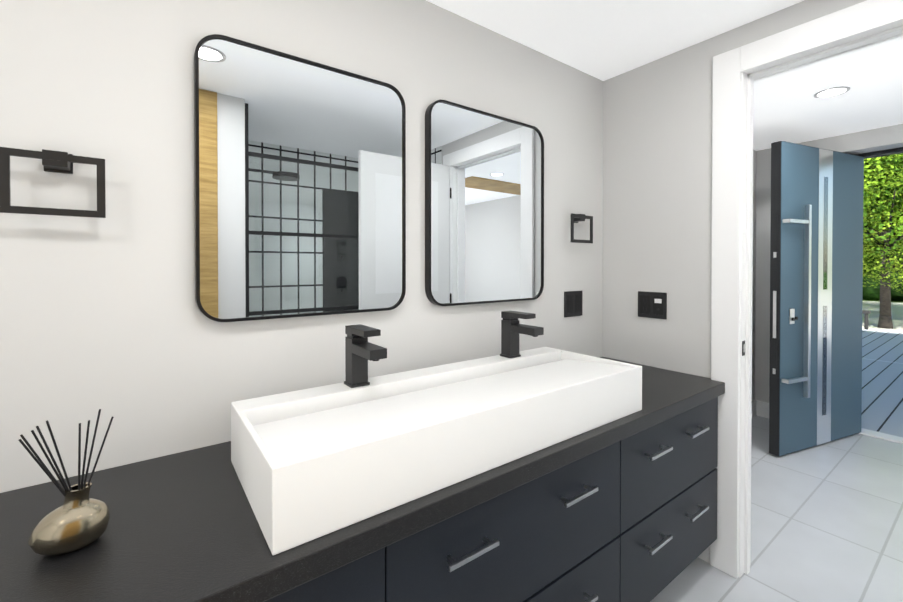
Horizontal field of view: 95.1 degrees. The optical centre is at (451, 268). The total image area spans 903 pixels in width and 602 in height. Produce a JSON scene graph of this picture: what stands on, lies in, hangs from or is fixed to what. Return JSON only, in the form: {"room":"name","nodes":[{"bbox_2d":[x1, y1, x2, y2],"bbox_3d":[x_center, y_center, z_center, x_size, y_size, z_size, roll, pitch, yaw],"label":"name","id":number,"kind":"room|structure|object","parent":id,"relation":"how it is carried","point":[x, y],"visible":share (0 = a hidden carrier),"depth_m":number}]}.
{"room":"bathroom","nodes":[
{"label":"bathroom","id":0,"kind":"room"},
{"bbox_2d":[0,0,756,492],"bbox_3d":[0.392,0.148,2.094,5.940,2.440,0.120,0,1,-37],"label":"wall","id":1,"kind":"structure","parent":0,"point":[108,318],"depth_m":1.15},
{"bbox_2d":[0,147,105,217],"bbox_3d":[-0.944,-0.204,0.988,0.180,0.157,0.056,0,1,-37],"label":"towel ring","id":2,"kind":"object","parent":1,"relation":"attached to","point":[57,161],"visible":1,"depth_m":0.96},
{"bbox_2d":[194,34,405,321],"bbox_3d":[-0.453,-0.261,1.366,0.675,0.830,0.032,0,1,-37],"label":"mirror","id":3,"kind":"object","parent":1,"relation":"attached to","point":[300,183],"visible":0.96,"depth_m":1.31},
{"bbox_2d":[425,100,543,305],"bbox_3d":[0.173,-0.265,1.831,0.672,0.830,0.032,0,1,-37],"label":"mirror","id":4,"kind":"object","parent":1,"relation":"attached to","point":[484,207],"visible":1,"depth_m":1.79},
{"bbox_2d":[248,389,724,601],"bbox_3d":[-0.320,0.897,1.092,3.355,0.660,0.648,0,1,-37],"label":"bathroom vanity","id":5,"kind":"object","parent":1,"relation":"attached to","point":[623,509],"depth_m":1.24},
{"bbox_2d":[0,357,724,601],"bbox_3d":[-0.316,0.544,1.101,3.376,0.055,0.633,0,1,-37],"label":"countertop","id":6,"kind":"structure","parent":5,"relation":"on","point":[184,526],"depth_m":0.83},
{"bbox_2d":[19,409,113,555],"bbox_3d":[-0.715,0.395,0.771,0.132,0.249,0.096,0,1,-37],"label":"diffuser","id":7,"kind":"object","parent":6,"relation":"on","point":[78,519],"visible":1,"depth_m":0.76},
{"bbox_2d":[231,347,641,554],"bbox_3d":[0.051,0.435,1.302,1.265,0.160,0.450,0,1,-37],"label":"sink","id":8,"kind":"object","parent":6,"relation":"in","point":[310,464],"visible":1,"depth_m":1.04},
{"bbox_2d":[344,324,386,387],"bbox_3d":[-0.255,0.265,1.218,0.060,0.180,0.181,0,1,-37],"label":"faucet","id":9,"kind":"object","parent":8,"relation":"on","point":[360,350],"visible":1,"depth_m":1.24},
{"bbox_2d":[500,311,543,357],"bbox_3d":[0.273,0.262,1.610,0.060,0.180,0.181,0,1,-37],"label":"faucet","id":10,"kind":"object","parent":8,"relation":"on","point":[512,328],"visible":1,"depth_m":1.63},
{"bbox_2d":[564,291,582,316],"bbox_3d":[0.652,0.187,2.205,0.150,0.135,0.009,0,1,-37],"label":"electrical outlet","id":11,"kind":"object","parent":1,"relation":"attached to","point":[573,303],"visible":1,"depth_m":2.20},
{"bbox_2d":[571,213,592,242],"bbox_3d":[0.671,-0.215,2.185,0.180,0.157,0.056,0,1,-37],"label":"towel ring","id":12,"kind":"object","parent":1,"relation":"attached to","point":[576,218],"visible":1,"depth_m":2.16},
{"bbox_2d":[752,400,757,417],"bbox_3d":[1.895,1.288,3.133,2.300,0.140,0.018,0,1,-37],"label":"baseboard","id":13,"kind":"structure","parent":1,"relation":"attached to","point":[754,403],"depth_m":3.78},
{"bbox_2d":[426,0,902,150],"bbox_3d":[2.311,-1.091,-0.303,6.420,0.080,6.240,0,1,-37],"label":"ceiling","id":14,"kind":"structure","parent":0,"point":[603,40],"depth_m":2.02},
{"bbox_2d":[813,86,850,97],"bbox_3d":[2.314,-1.073,2.513,0.166,0.006,0.166,0,1,-37],"label":"recessed light","id":15,"kind":"object","parent":14,"relation":"in","point":[831,92],"visible":1,"depth_m":2.51},
{"bbox_2d":[602,0,865,377],"bbox_3d":[2.705,0.166,0.000,0.120,2.440,6.000,0,1,-37],"label":"wall","id":16,"kind":"structure","parent":0,"point":[657,175],"depth_m":2.08},
{"bbox_2d":[638,291,666,318],"bbox_3d":[1.036,0.187,2.136,0.010,0.135,0.150,0,1,-37],"label":"light switch panel","id":17,"kind":"object","parent":16,"relation":"attached to","point":[652,304],"visible":1,"depth_m":2.13},
{"bbox_2d":[698,546,709,562],"bbox_3d":[1.043,1.297,2.139,0.015,0.140,0.540,0,1,-37],"label":"baseboard","id":18,"kind":"structure","parent":16,"relation":"attached to","point":[705,555],"depth_m":1.93},
{"bbox_2d":[710,0,902,578],"bbox_3d":[1.570,0.203,1.530,0.164,2.340,1.040,0,1,-37],"label":"door frame","id":19,"kind":"structure","parent":16,"relation":"attached to","point":[738,72],"depth_m":1.83},
{"bbox_2d":[650,415,902,601],"bbox_3d":[2.311,1.419,-0.281,6.420,0.060,6.240,0,1,-37],"label":"floor","id":20,"kind":"structure","parent":0,"point":[827,522],"depth_m":2.16},
{"bbox_2d":[755,124,902,402],"bbox_3d":[4.745,-0.197,1.510,0.360,3.140,6.240,0,1,-37],"label":"wall","id":21,"kind":"structure","parent":0,"point":[878,139],"depth_m":3.75},
{"bbox_2d":[758,400,768,417],"bbox_3d":[2.965,1.284,3.609,0.015,0.140,0.468,0,1,-37],"label":"baseboard","id":22,"kind":"structure","parent":21,"relation":"attached to","point":[760,408],"depth_m":3.76},
{"bbox_2d":[769,141,863,456],"bbox_3d":[2.853,0.215,3.172,1.120,2.258,0.124,0,1,-23],"label":"front door","id":23,"kind":"structure","parent":21,"relation":"in","point":[816,296],"depth_m":3.11},
{"bbox_2d":[855,147,902,443],"bbox_3d":[3.696,0.209,3.020,0.130,2.300,1.330,0,1,-37],"label":"door frame","id":24,"kind":"structure","parent":21,"relation":"attached to","point":[880,435],"depth_m":3.30},
{"label":"outside","id":25,"kind":"structure","parent":0,"visible":0},
{"bbox_2d":[861,329,902,436],"bbox_3d":[6.381,1.400,6.166,7.800,0.103,14.000,0,1,-37],"label":"deck","id":26,"kind":"object","parent":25,"point":[882,381],"visible":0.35,"depth_m":4.99},
{"bbox_2d":[862,299,902,331],"bbox_3d":[58.210,1.357,44.913,137.220,0.060,160.000,0,1,-37],"label":"ground","id":27,"kind":"structure","parent":25,"point":[896,312],"depth_m":14.52},
{"bbox_2d":[862,310,870,328],"bbox_3d":[9.326,1.294,9.279,0.120,0.720,0.120,0,1,-37],"label":"light","id":28,"kind":"object","parent":27,"relation":"on","point":[866,318],"visible":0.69,"depth_m":9.25},
{"bbox_2d":[863,235,900,270],"bbox_3d":[28.244,-5.497,26.062,14.600,14.003,14.870,0,1,-37],"label":"tree","id":29,"kind":"object","parent":27,"relation":"on","point":[891,254],"depth_m":25.99},
{"bbox_2d":[863,153,902,328],"bbox_3d":[11.880,-2.351,11.195,9.098,7.976,8.908,0,1,-37],"label":"tree","id":30,"kind":"object","parent":27,"relation":"on","point":[876,211],"visible":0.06,"depth_m":10.66},
{"bbox_2d":[863,155,902,246],"bbox_3d":[15.957,-2.912,18.801,9.519,8.962,9.258,0,1,-37],"label":"tree","id":31,"kind":"object","parent":27,"relation":"on","point":[899,167],"depth_m":16.23},
{"bbox_2d":[863,164,902,268],"bbox_3d":[22.472,-3.760,20.334,10.851,10.632,10.952,0,1,-37],"label":"tree","id":32,"kind":"object","parent":27,"relation":"on","point":[901,255],"depth_m":20.20},
{"bbox_2d":[863,248,902,300],"bbox_3d":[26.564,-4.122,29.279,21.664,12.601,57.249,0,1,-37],"label":"hedge","id":33,"kind":"object","parent":27,"relation":"on","point":[871,293],"visible":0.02,"depth_m":19.95},
{"bbox_2d":[872,155,902,223],"bbox_3d":[17.385,-2.167,11.545,7.406,7.601,7.993,0,1,-37],"label":"tree","id":34,"kind":"object","parent":27,"relation":"on","point":[891,185],"depth_m":14.19}
]}

